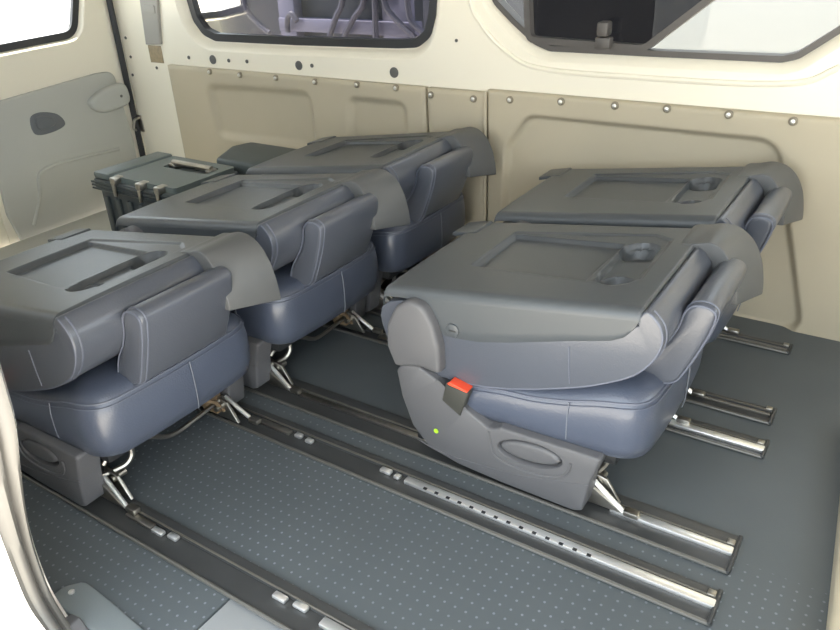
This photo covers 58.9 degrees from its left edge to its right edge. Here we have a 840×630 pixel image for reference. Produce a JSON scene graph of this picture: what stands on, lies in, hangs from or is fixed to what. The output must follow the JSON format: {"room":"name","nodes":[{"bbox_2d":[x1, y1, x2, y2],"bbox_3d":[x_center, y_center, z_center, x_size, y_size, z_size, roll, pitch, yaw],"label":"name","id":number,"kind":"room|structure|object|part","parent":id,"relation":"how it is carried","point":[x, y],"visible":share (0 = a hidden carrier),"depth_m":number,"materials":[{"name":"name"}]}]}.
{"room":"vehicle interior","nodes":[
{"label":"vehicle interior","id":0,"kind":"room"},
{"bbox_2d":[0,364,67,629],"bbox_3d":[-1.399,-0.151,1.462,2.030,1.720,0.055,15,33,30],"label":"wall","id":1,"kind":"structure","parent":0,"point":[14,607],"depth_m":1.23,"materials":[{"name":"white"}]},
{"bbox_2d":[0,214,9,247],"bbox_3d":[-1.940,-0.584,2.347,0.048,1.700,0.984,15,33,30],"label":"door","id":2,"kind":"structure","parent":1,"relation":"in","point":[4,241],"depth_m":2.93,"materials":[{"name":"beige paint"}]},
{"bbox_2d":[0,587,44,629],"bbox_3d":[-1.339,0.375,1.717,2.115,0.048,0.072,15,33,30],"label":"trim","id":3,"kind":"structure","parent":1,"relation":"attached to","point":[5,624],"depth_m":1.31,"materials":[{"name":"white"}]},
{"bbox_2d":[0,371,71,629],"bbox_3d":[-0.611,-0.007,0.949,0.137,1.440,0.047,15,33,30],"label":"trim","id":4,"kind":"structure","parent":1,"relation":"attached to","point":[15,533],"depth_m":1.15,"materials":[{"name":"beige plastic"}]},
{"bbox_2d":[65,614,88,629],"bbox_3d":[-0.595,0.564,1.269,0.074,0.067,0.065,15,33,30],"label":"trim","id":5,"kind":"structure","parent":1,"relation":"attached to","point":[75,622],"depth_m":1.28,"materials":[{"name":"grey plastic"}]},
{"bbox_2d":[22,260,839,629],"bbox_3d":[0.042,0.237,1.831,4.050,0.030,1.720,15,33,30],"label":"floor","id":6,"kind":"structure","parent":0,"point":[384,559],"depth_m":1.48,"materials":[{"name":"plastic"}]},
{"bbox_2d":[54,583,142,629],"bbox_3d":[-0.540,0.528,1.292,0.268,0.008,0.060,15,33,30],"label":"plate","id":7,"kind":"object","parent":6,"relation":"on","point":[81,600],"visible":0.87,"depth_m":1.31,"materials":[{"name":"grey metal"}]},
{"bbox_2d":[91,152,238,230],"bbox_3d":[-0.856,-0.341,2.583,0.421,0.361,0.296,15,33,30],"label":"toolbox","id":8,"kind":"object","parent":6,"relation":"on","point":[126,187],"visible":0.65,"depth_m":2.48,"materials":[{"name":"grey plastic"}]},
{"bbox_3d":[-0.859,-0.456,2.526,0.421,0.038,0.289,15,33,30],"label":"lid","id":9,"kind":"part","parent":8,"relation":"part of","materials":[{"name":"grey plastic"}]},
{"bbox_3d":[-0.822,-0.473,2.495,0.310,0.019,0.260,15,33,30],"label":"lid","id":10,"kind":"part","parent":8,"relation":"part of","materials":[{"name":"grey plastic"}]},
{"bbox_3d":[-0.773,-0.502,2.527,0.203,0.032,0.035,15,33,30],"label":"carry handle","id":11,"kind":"part","parent":8,"relation":"part of","materials":[{"name":"metal"}]},
{"bbox_2d":[21,470,375,629],"bbox_3d":[-0.624,0.400,1.535,2.204,0.014,0.084,15,33,30],"label":"rail","id":12,"kind":"object","parent":6,"relation":"on","point":[267,595],"visible":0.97,"depth_m":1.38,"materials":[{"name":"grey metal"}]},
{"bbox_2d":[0,228,280,515],"bbox_3d":[-0.694,0.067,1.656,0.680,0.479,0.472,15,33,30],"label":"seat","id":13,"kind":"object","parent":12,"relation":"on","point":[109,340],"visible":0.98,"depth_m":1.47,"materials":[{"name":"grey leather"}]},
{"bbox_3d":[-0.779,0.278,1.536,0.128,0.044,0.019,15,33,30],"label":"lever","id":14,"kind":"part","parent":13,"relation":"part of","materials":[{"name":"grey plastic"}]},
{"bbox_3d":[-0.840,0.293,1.581,0.389,0.102,0.006,15,33,30],"label":"moulding","id":15,"kind":"part","parent":13,"relation":"part of","materials":[{"name":"grey plastic"}]},
{"bbox_3d":[-0.633,0.350,1.557,0.105,0.058,0.055,15,33,30],"label":"foot plate","id":16,"kind":"part","parent":13,"relation":"part of","materials":[{"name":"metal"}]},
{"bbox_2d":[9,312,250,456],"bbox_3d":[-0.696,0.088,1.670,0.528,0.165,0.426,15,33,30],"label":"seat cushion","id":17,"kind":"object","parent":13,"relation":"on","point":[108,410],"depth_m":1.47,"materials":[{"name":"blue leather"}]},
{"bbox_3d":[-0.463,0.222,1.784,0.105,0.058,0.055,15,33,30],"label":"foot plate","id":18,"kind":"part","parent":13,"relation":"part of","materials":[{"name":"metal"}]},
{"bbox_3d":[-0.517,0.428,1.471,0.030,0.009,0.014,15,33,30],"label":"latch plate","id":19,"kind":"part","parent":12,"relation":"part of","materials":[{"name":"silver metal"}]},
{"bbox_3d":[-0.482,0.434,1.457,0.025,0.009,0.014,15,33,30],"label":"latch plate","id":20,"kind":"part","parent":12,"relation":"part of","materials":[{"name":"silver metal"}]},
{"bbox_3d":[-0.247,0.498,1.314,0.030,0.009,0.014,15,33,30],"label":"latch plate","id":21,"kind":"part","parent":12,"relation":"part of","materials":[{"name":"silver metal"}]},
{"bbox_3d":[-0.207,0.507,1.294,0.030,0.009,0.014,15,33,30],"label":"latch plate","id":22,"kind":"part","parent":12,"relation":"part of","materials":[{"name":"silver metal"}]},
{"bbox_2d":[198,599,281,629],"bbox_3d":[0.069,0.696,0.966,1.131,0.027,0.250,15,33,30],"label":"plate","id":23,"kind":"object","parent":6,"relation":"attached to","point":[232,616],"visible":1,"depth_m":1.29,"materials":[{"name":"grey metal"}]},
{"bbox_2d":[216,142,295,174],"bbox_3d":[-0.585,-0.421,2.720,0.283,0.352,0.225,15,33,30],"label":"seat","id":24,"kind":"object","parent":6,"relation":"on","point":[242,157],"visible":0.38,"depth_m":2.61,"materials":[{"name":"grey"}]},
{"bbox_2d":[196,401,722,626],"bbox_3d":[-0.420,0.246,1.808,2.204,0.014,0.084,15,33,30],"label":"rail","id":25,"kind":"object","parent":6,"relation":"on","point":[696,601],"visible":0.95,"depth_m":1.46,"materials":[{"name":"grey metal"}]},
{"bbox_3d":[-0.281,0.280,1.729,0.020,0.009,0.014,15,33,30],"label":"latch plate","id":26,"kind":"part","parent":25,"relation":"part of","materials":[{"name":"silver metal"}]},
{"bbox_3d":[-0.253,0.289,1.709,0.020,0.009,0.014,15,33,30],"label":"latch plate","id":27,"kind":"part","parent":25,"relation":"part of","materials":[{"name":"silver metal"}]},
{"bbox_3d":[-0.073,0.336,1.605,0.028,0.009,0.014,15,33,30],"label":"latch plate","id":28,"kind":"part","parent":25,"relation":"part of","materials":[{"name":"silver metal"}]},
{"bbox_3d":[-0.048,0.344,1.587,0.015,0.009,0.014,15,33,30],"label":"latch plate","id":29,"kind":"part","parent":25,"relation":"part of","materials":[{"name":"silver metal"}]},
{"bbox_2d":[244,377,742,574],"bbox_3d":[-0.344,0.189,1.909,2.204,0.014,0.104,15,33,30],"label":"rail","id":30,"kind":"object","parent":6,"relation":"on","point":[694,541],"visible":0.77,"depth_m":1.51,"materials":[{"name":"grey metal"}]},
{"bbox_2d":[116,169,409,394],"bbox_3d":[-0.421,-0.139,2.020,0.680,0.479,0.472,15,33,30],"label":"seat","id":31,"kind":"object","parent":30,"relation":"on","point":[314,231],"visible":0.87,"depth_m":1.84,"materials":[{"name":"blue leather"}]},
{"bbox_3d":[-0.360,0.145,1.921,0.105,0.058,0.055,15,33,30],"label":"foot plate","id":32,"kind":"part","parent":31,"relation":"part of","materials":[{"name":"metal"}]},
{"bbox_2d":[230,242,377,343],"bbox_3d":[-0.424,-0.118,2.034,0.528,0.165,0.426,15,33,30],"label":"seat cushion","id":33,"kind":"object","parent":31,"relation":"on","point":[307,303],"depth_m":1.82,"materials":[{"name":"blue leather"}]},
{"bbox_3d":[-0.190,0.017,2.148,0.105,0.058,0.055,15,33,30],"label":"foot plate","id":34,"kind":"part","parent":31,"relation":"part of","materials":[{"name":"metal"}]},
{"bbox_2d":[381,221,763,519],"bbox_3d":[0.305,0.057,1.587,0.680,0.479,0.472,15,33,30],"label":"seat","id":35,"kind":"object","parent":30,"relation":"on","point":[536,359],"visible":1,"depth_m":1.43,"materials":[{"name":"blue leather"}]},
{"bbox_3d":[0.158,0.283,1.511,0.389,0.102,0.006,15,33,30],"label":"moulding","id":36,"kind":"part","parent":35,"relation":"part of","materials":[{"name":"grey plastic"}]},
{"bbox_3d":[0.219,0.268,1.466,0.128,0.044,0.019,15,33,30],"label":"lever","id":37,"kind":"part","parent":35,"relation":"part of","materials":[{"name":"grey plastic"}]},
{"bbox_2d":[448,349,702,458],"bbox_3d":[0.302,0.078,1.601,0.528,0.165,0.426,15,33,30],"label":"seat cushion","id":38,"kind":"object","parent":35,"relation":"on","point":[587,417],"depth_m":1.40,"materials":[{"name":"blue leather"}]},
{"bbox_3d":[0.366,0.341,1.488,0.105,0.058,0.055,15,33,30],"label":"foot plate","id":39,"kind":"part","parent":35,"relation":"part of","materials":[{"name":"metal"}]},
{"bbox_2d":[323,319,769,458],"bbox_3d":[-0.161,0.044,2.165,2.189,0.014,0.069,15,33,30],"label":"rail","id":40,"kind":"object","parent":6,"relation":"on","point":[746,444],"visible":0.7,"depth_m":1.67,"materials":[{"name":"grey metal"}]},
{"bbox_2d":[366,307,776,424],"bbox_3d":[-0.093,-0.011,2.264,2.179,0.014,0.066,15,33,30],"label":"rail","id":41,"kind":"object","parent":6,"relation":"on","point":[754,412],"visible":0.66,"depth_m":1.76,"materials":[{"name":"grey metal"}]},
{"bbox_2d":[246,127,495,311],"bbox_3d":[-0.160,-0.336,2.369,0.680,0.479,0.472,15,33,30],"label":"seat","id":42,"kind":"object","parent":41,"relation":"on","point":[431,169],"visible":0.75,"depth_m":2.19,"materials":[{"name":"blue leather"}]},
{"bbox_3d":[-0.099,-0.052,2.270,0.105,0.058,0.055,15,33,30],"label":"foot plate","id":43,"kind":"part","parent":42,"relation":"part of","materials":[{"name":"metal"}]},
{"bbox_2d":[370,195,464,271],"bbox_3d":[-0.163,-0.315,2.382,0.528,0.165,0.426,15,33,30],"label":"seat cushion","id":44,"kind":"object","parent":42,"relation":"on","point":[398,248],"depth_m":2.17,"materials":[{"name":"blue leather"}]},
{"bbox_2d":[494,161,803,397],"bbox_3d":[0.566,-0.140,1.935,0.680,0.479,0.472,15,33,30],"label":"seat","id":45,"kind":"object","parent":41,"relation":"on","point":[755,198],"visible":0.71,"depth_m":1.79,"materials":[{"name":"grey plastic"}]},
{"bbox_2d":[706,304,738,343],"bbox_3d":[0.564,-0.119,1.949,0.528,0.165,0.426,15,33,30],"label":"seat cushion","id":46,"kind":"object","parent":45,"relation":"on","point":[729,311],"depth_m":1.73,"materials":[{"name":"blue leather"}]},
{"bbox_2d":[411,261,792,354],"bbox_3d":[0.084,-0.153,2.516,2.159,0.014,0.050,15,33,30],"label":"rail","id":47,"kind":"object","parent":6,"relation":"on","point":[785,348],"visible":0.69,"depth_m":2.01,"materials":[{"name":"grey metal"}]},
{"bbox_2d":[826,500,839,629],"bbox_3d":[0.805,0.487,1.207,0.318,0.050,1.039,15,33,30],"label":"trim","id":48,"kind":"structure","parent":6,"relation":"on","point":[833,617],"depth_m":1.24,"materials":[{"name":"beige plastic"}]},
{"bbox_2d":[114,0,839,157],"bbox_3d":[0.450,-0.741,2.122,4.100,1.450,0.123,15,33,30],"label":"wall","id":49,"kind":"structure","parent":0,"point":[471,45],"depth_m":2.27,"materials":[{"name":"beige metal"}]},
{"bbox_2d":[0,210,111,259],"bbox_3d":[-1.523,-0.180,2.725,0.350,0.007,1.620,15,33,30],"label":"sill","id":50,"kind":"structure","parent":49,"relation":"attached to","point":[100,220],"depth_m":3.00,"materials":[{"name":"beige plastic"}]},
{"bbox_2d":[0,0,139,243],"bbox_3d":[-1.467,-0.920,2.939,0.096,1.700,0.682,15,33,30],"label":"door","id":51,"kind":"structure","parent":49,"relation":"in","point":[65,115],"depth_m":3.01,"materials":[{"name":"beige paint"}]},
{"bbox_3d":[-1.482,-0.763,2.943,0.014,0.052,0.079,15,33,30],"label":"handle","id":52,"kind":"part","parent":51,"relation":"part of","materials":[{"name":"grey plastic"}]},
{"bbox_3d":[-1.445,-0.585,3.109,0.014,0.748,0.632,15,33,30],"label":"trim panel","id":53,"kind":"part","parent":51,"relation":"part of","materials":[{"name":"beige plastic"}]},
{"bbox_2d":[106,0,146,156],"bbox_3d":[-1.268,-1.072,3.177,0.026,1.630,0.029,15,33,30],"label":"trim","id":54,"kind":"structure","parent":49,"relation":"attached to","point":[110,6],"depth_m":3.18,"materials":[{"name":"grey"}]},
{"bbox_2d":[168,64,428,162],"bbox_3d":[-0.491,-0.625,2.854,1.248,0.579,0.039,15,33,30],"label":"trim","id":55,"kind":"structure","parent":49,"relation":"attached to","point":[218,110],"depth_m":2.81,"materials":[{"name":"brown plastic"}]},
{"bbox_2d":[187,0,436,47],"bbox_3d":[-0.427,-1.227,2.546,1.148,0.584,0.023,15,33,30],"label":"window","id":56,"kind":"structure","parent":49,"relation":"in","point":[336,23],"depth_m":2.61,"materials":[{"name":"grey"}]},
{"bbox_2d":[428,86,487,241],"bbox_3d":[0.126,-0.456,2.483,0.208,0.576,0.039,15,33,30],"label":"trim","id":57,"kind":"structure","parent":49,"relation":"attached to","point":[449,109],"depth_m":2.39,"materials":[{"name":"brown plastic"}]},
{"bbox_2d":[483,92,486,220],"bbox_3d":[0.211,-0.433,2.417,0.016,0.570,0.012,15,33,30],"label":"trim","id":58,"kind":"structure","parent":49,"relation":"attached to","point":[484,93],"depth_m":2.34,"materials":[{"name":"beige plastic"}]},
{"bbox_2d":[487,89,839,340],"bbox_3d":[0.950,-0.240,1.992,1.740,0.588,0.039,15,33,30],"label":"trim","id":59,"kind":"structure","parent":49,"relation":"attached to","point":[530,135],"depth_m":2.05,"materials":[{"name":"brown plastic"}]},
{"bbox_2d":[492,0,839,62],"bbox_3d":[0.622,-0.945,1.880,1.006,0.561,0.080,15,33,30],"label":"window","id":60,"kind":"structure","parent":49,"relation":"in","point":[610,27],"depth_m":2.04,"materials":[{"name":"grey"}]},
{"bbox_3d":[0.551,-0.943,1.962,0.565,0.435,0.001,15,33,30],"label":"slider pane","id":61,"kind":"part","parent":60,"relation":"part of","materials":[{"name":"black glass"}]},
{"bbox_3d":[0.546,-0.938,1.954,0.593,0.464,0.032,15,33,30],"label":"slider frame","id":62,"kind":"part","parent":60,"relation":"part of","materials":[{"name":"grey plastic"}]},
{"label":"outside","id":63,"kind":"structure","parent":0,"visible":0},
{"bbox_2d":[0,0,69,43],"bbox_3d":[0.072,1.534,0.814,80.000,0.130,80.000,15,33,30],"label":"ground","id":64,"kind":"structure","parent":63,"point":[19,19],"depth_m":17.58,"materials":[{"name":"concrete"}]},
{"bbox_2d":[506,0,523,19],"bbox_3d":[1.383,-2.712,4.699,9.600,3.620,0.200,15,33,30],"label":"wall","id":65,"kind":"structure","parent":64,"relation":"on","point":[517,5],"depth_m":5.36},
{"bbox_2d":[652,0,839,52],"bbox_3d":[3.137,-1.004,2.500,4.700,2.520,0.100,15,33,30],"label":"window pane","id":66,"kind":"structure","parent":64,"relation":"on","point":[761,26],"depth_m":3.43,"materials":[{"name":"grey"}]}
]}

